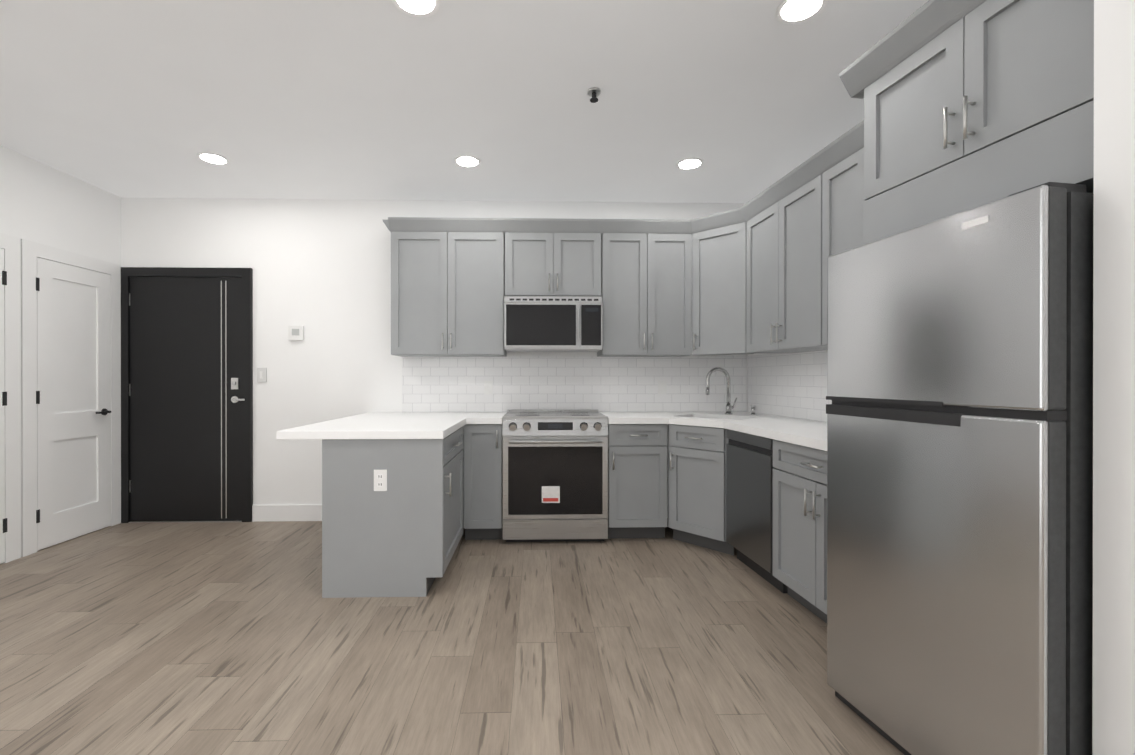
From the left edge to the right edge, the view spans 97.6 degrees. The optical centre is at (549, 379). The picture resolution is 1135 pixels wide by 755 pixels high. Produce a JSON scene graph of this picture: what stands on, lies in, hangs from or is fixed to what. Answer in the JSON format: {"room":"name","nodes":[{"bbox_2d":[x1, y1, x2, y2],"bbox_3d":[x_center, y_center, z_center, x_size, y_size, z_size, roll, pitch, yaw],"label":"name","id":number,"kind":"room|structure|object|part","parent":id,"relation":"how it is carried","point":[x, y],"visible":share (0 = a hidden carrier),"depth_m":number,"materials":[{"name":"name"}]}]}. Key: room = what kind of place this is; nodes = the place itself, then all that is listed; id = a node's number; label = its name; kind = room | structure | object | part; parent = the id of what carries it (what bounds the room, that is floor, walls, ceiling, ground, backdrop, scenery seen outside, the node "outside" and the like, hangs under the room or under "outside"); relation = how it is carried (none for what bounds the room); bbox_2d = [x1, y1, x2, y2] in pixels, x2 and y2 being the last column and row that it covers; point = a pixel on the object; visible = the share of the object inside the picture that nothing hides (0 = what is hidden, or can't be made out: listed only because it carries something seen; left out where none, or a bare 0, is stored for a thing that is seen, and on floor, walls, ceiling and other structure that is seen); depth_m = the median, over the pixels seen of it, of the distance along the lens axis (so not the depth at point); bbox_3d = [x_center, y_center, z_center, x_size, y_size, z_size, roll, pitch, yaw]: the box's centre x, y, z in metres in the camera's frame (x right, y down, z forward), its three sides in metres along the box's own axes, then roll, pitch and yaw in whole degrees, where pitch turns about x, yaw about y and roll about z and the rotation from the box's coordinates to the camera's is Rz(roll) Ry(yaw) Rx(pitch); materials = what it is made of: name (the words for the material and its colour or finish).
{"room":"kitchen","nodes":[
{"label":"kitchen","id":0,"kind":"room"},
{"bbox_2d":[0,145,120,563],"bbox_3d":[-3.579,-0.154,0.614,0.200,2.700,7.040,0,0,-1],"label":"wall","id":1,"kind":"structure","parent":0,"point":[41,203],"depth_m":3.58,"materials":[{"name":"paint"}]},
{"bbox_2d":[0,248,6,562],"bbox_3d":[-3.497,0.170,2.810,0.071,2.018,0.825,0,0,-1],"label":"door","id":2,"kind":"structure","parent":1,"relation":"in","point":[3,403],"depth_m":3.20,"materials":[{"name":"white wood"}]},
{"bbox_2d":[36,257,110,549],"bbox_3d":[-3.520,0.169,3.711,0.071,2.018,0.602,0,0,-1],"label":"door","id":3,"kind":"structure","parent":1,"relation":"in","point":[73,397],"depth_m":3.69,"materials":[{"name":"white wood"}]},
{"bbox_2d":[0,233,252,562],"bbox_3d":[-3.004,0.126,3.229,1.078,2.130,1.838,0,0,-1],"label":"door frame","id":4,"kind":"structure","parent":1,"relation":"attached to","point":[31,251],"depth_m":3.41,"materials":[{"name":"white wood"}]},
{"bbox_2d":[121,198,747,517],"bbox_3d":[-0.447,-0.162,4.315,6.650,2.700,0.200,0,0,-1],"label":"wall","id":5,"kind":"structure","parent":0,"point":[321,268],"depth_m":4.17,"materials":[{"name":"paint"}]},
{"bbox_2d":[129,277,244,522],"bbox_3d":[-3.004,0.170,4.117,0.969,2.037,0.062,0,0,-1],"label":"door","id":6,"kind":"structure","parent":5,"relation":"in","point":[185,391],"depth_m":4.13,"materials":[{"name":"black wood"}]},
{"bbox_2d":[257,368,266,381],"bbox_3d":[-2.411,-0.036,4.155,0.075,0.120,0.015,0,0,-1],"label":"switch plate","id":7,"kind":"object","parent":5,"relation":"attached to","point":[261,374],"visible":1,"depth_m":4.15,"materials":[{"name":"white plastic"}]},
{"bbox_2d":[252,505,321,521],"bbox_3d":[-1.883,1.121,4.172,1.206,0.135,0.014,0,0,-1],"label":"baseboard","id":8,"kind":"structure","parent":5,"relation":"attached to","point":[286,512],"depth_m":4.15,"materials":[{"name":"white wood"}]},
{"bbox_2d":[288,326,303,339],"bbox_3d":[-2.123,-0.386,4.158,0.120,0.120,0.024,0,0,-1],"label":"thermostat","id":9,"kind":"object","parent":5,"relation":"attached to","point":[295,332],"visible":0.96,"depth_m":4.15,"materials":[{"name":"white plastic"}]},
{"bbox_2d":[383,217,506,356],"bbox_3d":[-0.830,-0.716,4.007,0.946,1.050,0.390,0,0,-1],"label":"upper cabinet","id":10,"kind":"object","parent":5,"relation":"attached to","point":[447,286],"depth_m":3.88,"materials":[{"name":"grey wood"}]},
{"bbox_3d":[-1.249,-1.195,4.023,0.110,0.092,0.330,0,0,-1],"label":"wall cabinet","id":11,"kind":"part","parent":10,"relation":"part of","materials":[{"name":"grey wood"}]},
{"bbox_2d":[504,218,602,296],"bbox_3d":[0.025,-0.942,4.028,0.766,0.598,0.390,0,0,-1],"label":"upper cabinet","id":12,"kind":"object","parent":5,"relation":"attached to","point":[551,257],"visible":1,"depth_m":3.90,"materials":[{"name":"grey wood"}]},
{"bbox_2d":[504,296,601,351],"bbox_3d":[0.024,-0.435,3.999,0.756,0.408,0.445,0,0,-1],"label":"microwave","id":13,"kind":"object","parent":12,"relation":"attached to","point":[552,323],"visible":1,"depth_m":3.82,"materials":[{"name":"metal"}]},
{"bbox_2d":[402,356,745,411],"bbox_3d":[0.221,0.039,4.228,2.939,0.481,0.002,0,0,-1],"label":"tile backsplash","id":14,"kind":"structure","parent":5,"relation":"attached to","point":[429,384],"depth_m":4.23,"materials":[{"name":"white tile"}]},
{"bbox_2d":[597,219,691,356],"bbox_3d":[0.773,-0.716,4.047,0.729,1.050,0.390,0,0,-1],"label":"upper cabinet","id":15,"kind":"object","parent":5,"relation":"attached to","point":[646,280],"visible":0.98,"depth_m":3.92,"materials":[{"name":"grey wood"}]},
{"bbox_2d":[0,518,903,754],"bbox_3d":[-0.358,1.245,0.799,6.650,0.100,7.240,0,0,-1],"label":"floor","id":16,"kind":"structure","parent":0,"point":[218,638],"depth_m":2.15,"materials":[{"name":"brown wood"}]},
{"bbox_2d":[322,426,463,597],"bbox_3d":[-0.917,0.758,3.096,0.641,0.864,0.764,0,0,-1],"label":"base cabinet","id":17,"kind":"object","parent":16,"relation":"on","point":[392,517],"visible":0.94,"depth_m":2.70,"materials":[{"name":"grey wood"}]},
{"bbox_2d":[276,412,506,439],"bbox_3d":[-0.919,0.301,3.446,1.156,0.045,1.506,0,0,-1],"label":"countertop","id":18,"kind":"structure","parent":17,"relation":"on","point":[406,425],"depth_m":3.01,"materials":[{"name":"white stone"}]},
{"bbox_2d":[464,423,502,539],"bbox_3d":[-0.493,0.757,3.884,0.280,0.865,0.658,0,0,-1],"label":"base cabinet","id":19,"kind":"object","parent":16,"relation":"on","point":[483,481],"visible":0.85,"depth_m":3.60,"materials":[{"name":"grey wood"}]},
{"bbox_2d":[502,409,607,541],"bbox_3d":[0.034,0.722,3.866,0.764,0.935,0.700,0,0,-1],"label":"range","id":20,"kind":"object","parent":16,"relation":"on","point":[555,475],"visible":1,"depth_m":3.58,"materials":[{"name":"metal"}]},
{"bbox_2d":[608,424,666,538],"bbox_3d":[0.638,0.757,3.913,0.436,0.865,0.658,0,0,-1],"label":"base cabinet","id":21,"kind":"object","parent":16,"relation":"on","point":[637,480],"visible":0.96,"depth_m":3.63,"materials":[{"name":"grey wood"}]},
{"bbox_2d":[668,424,733,555],"bbox_3d":[1.045,0.757,3.489,0.158,0.865,0.476,0,0,-43],"label":"base cabinet","id":22,"kind":"object","parent":16,"relation":"on","point":[697,485],"visible":1,"depth_m":3.46,"materials":[{"name":"grey wood"}]},
{"bbox_2d":[726,429,787,592],"bbox_3d":[1.497,0.760,3.051,0.605,0.861,0.544,0,0,-6],"label":"dishwasher","id":23,"kind":"object","parent":16,"relation":"on","point":[749,497],"visible":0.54,"depth_m":2.97,"materials":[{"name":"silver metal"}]},
{"bbox_2d":[773,440,826,622],"bbox_3d":[1.556,0.760,2.395,0.658,0.865,0.759,0,0,-6],"label":"base cabinet","id":24,"kind":"object","parent":16,"relation":"on","point":[799,530],"depth_m":2.50,"materials":[{"name":"grey wood"}]},
{"bbox_2d":[600,412,826,450],"bbox_3d":[1.166,0.397,3.117,1.453,0.235,2.270,0,0,-1],"label":"countertop","id":25,"kind":"structure","parent":24,"relation":"on","point":[807,433],"depth_m":3.33,"materials":[{"name":"white stone"}]},
{"bbox_2d":[705,367,755,414],"bbox_3d":[1.413,0.091,3.906,0.394,0.374,0.112,0,0,-1],"label":"faucet","id":26,"kind":"object","parent":25,"relation":"on","point":[729,407],"visible":1,"depth_m":3.91,"materials":[{"name":"silver metal"}]},
{"bbox_3d":[1.248,0.409,2.362,0.038,0.010,0.130,0,0,-6],"label":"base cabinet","id":27,"kind":"part","parent":24,"relation":"part of","materials":[{"name":"silver metal"}]},
{"bbox_2d":[826,182,1093,754],"bbox_3d":[1.475,0.361,1.584,0.762,1.665,0.711,0,0,-10],"label":"refrigerator","id":28,"kind":"object","parent":16,"relation":"on","point":[1079,512],"depth_m":1.35,"materials":[{"name":"silver metal"}]},
{"bbox_3d":[1.141,0.344,1.529,0.086,1.600,0.705,0,0,-10],"label":"refrigerator panel","id":29,"kind":"part","parent":28,"relation":"part of","materials":[{"name":"silver metal"}]},
{"bbox_3d":[1.138,0.344,1.525,0.075,1.610,0.710,0,0,-10],"label":"refrigerator door","id":30,"kind":"part","parent":28,"relation":"part of","materials":[{"name":"silver metal"}]},
{"bbox_2d":[0,0,928,202],"bbox_3d":[-0.358,-1.555,0.793,6.650,0.100,7.240,0,0,-1],"label":"ceiling","id":31,"kind":"structure","parent":0,"point":[745,101],"depth_m":2.64,"materials":[{"name":"paint"}]},
{"bbox_2d":[196,152,229,164],"bbox_3d":[-2.299,-1.506,3.395,0.190,0.005,0.190,0,0,-1],"label":"recessed light","id":32,"kind":"object","parent":31,"relation":"in","point":[213,158],"visible":1,"depth_m":3.38,"materials":[{"name":"white plastic"}]},
{"bbox_2d":[392,0,439,17],"bbox_3d":[-0.533,-1.504,1.969,0.190,0.005,0.190,0,0,-1],"label":"recessed light","id":33,"kind":"object","parent":31,"relation":"in","point":[421,8],"visible":1,"depth_m":2.00,"materials":[{"name":"white plastic"}]},
{"bbox_2d":[454,155,480,167],"bbox_3d":[-0.570,-1.506,3.438,0.190,0.005,0.190,0,0,-1],"label":"recessed light","id":34,"kind":"object","parent":31,"relation":"in","point":[468,161],"visible":1,"depth_m":3.43,"materials":[{"name":"white plastic"}]},
{"bbox_2d":[587,87,600,102],"bbox_3d":[0.232,-1.483,2.599,0.070,0.049,0.070,0,0,-1],"label":"sprinkler","id":35,"kind":"object","parent":31,"relation":"attached to","point":[594,92],"visible":1,"depth_m":2.59,"materials":[{"name":"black metal"}]},
{"bbox_2d":[676,158,703,169],"bbox_3d":[0.980,-1.506,3.478,0.190,0.005,0.190,0,0,-1],"label":"recessed light","id":36,"kind":"object","parent":31,"relation":"in","point":[689,163],"visible":1,"depth_m":3.47,"materials":[{"name":"white plastic"}]},
{"bbox_2d":[775,0,827,23],"bbox_3d":[1.017,-1.504,2.008,0.190,0.005,0.190,0,0,-1],"label":"recessed light","id":37,"kind":"object","parent":31,"relation":"in","point":[793,11],"visible":1,"depth_m":2.02,"materials":[{"name":"white plastic"}]},
{"bbox_2d":[747,353,772,411],"bbox_3d":[1.899,-0.160,3.289,0.200,2.700,2.490,0,0,-6],"label":"wall","id":38,"kind":"structure","parent":0,"point":[747,372],"depth_m":4.27,"materials":[{"name":"paint"}]},
{"bbox_2d":[691,208,753,355],"bbox_3d":[1.305,-0.716,3.798,0.472,1.050,0.200,0,0,45],"label":"upper cabinet","id":39,"kind":"object","parent":38,"relation":"attached to","point":[718,283],"visible":0.92,"depth_m":3.77,"materials":[{"name":"grey wood"}]},
{"bbox_2d":[740,157,826,352],"bbox_3d":[1.608,-0.715,3.215,0.390,1.050,0.868,0,0,-6],"label":"upper cabinet","id":40,"kind":"object","parent":38,"relation":"attached to","point":[783,217],"visible":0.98,"depth_m":3.13,"materials":[{"name":"grey wood"}]},
{"bbox_2d":[746,350,831,421],"bbox_3d":[1.807,0.041,3.168,0.163,0.481,2.160,0,0,-1],"label":"tile backsplash","id":41,"kind":"structure","parent":38,"relation":"attached to","point":[792,385],"depth_m":3.64,"materials":[{"name":"white tile"}]},
{"bbox_2d":[812,120,865,344],"bbox_3d":[1.685,-0.713,2.448,0.390,1.050,0.672,0,0,-6],"label":"upper cabinet","id":42,"kind":"object","parent":38,"relation":"attached to","point":[839,162],"visible":0.12,"depth_m":2.62,"materials":[{"name":"grey wood"}]},
{"bbox_2d":[839,0,1093,244],"bbox_3d":[1.568,-0.871,1.643,0.660,0.730,0.860,0,0,-10],"label":"upper cabinet","id":43,"kind":"object","parent":38,"relation":"attached to","point":[969,104],"visible":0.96,"depth_m":1.54,"materials":[{"name":"grey wood"}]},
{"bbox_2d":[1092,0,1134,754],"bbox_3d":[2.168,-0.152,-0.683,1.675,2.700,3.755,0,0,-1],"label":"wall","id":44,"kind":"structure","parent":0,"point":[1113,695],"depth_m":1.13,"materials":[{"name":"paint"}]}
]}

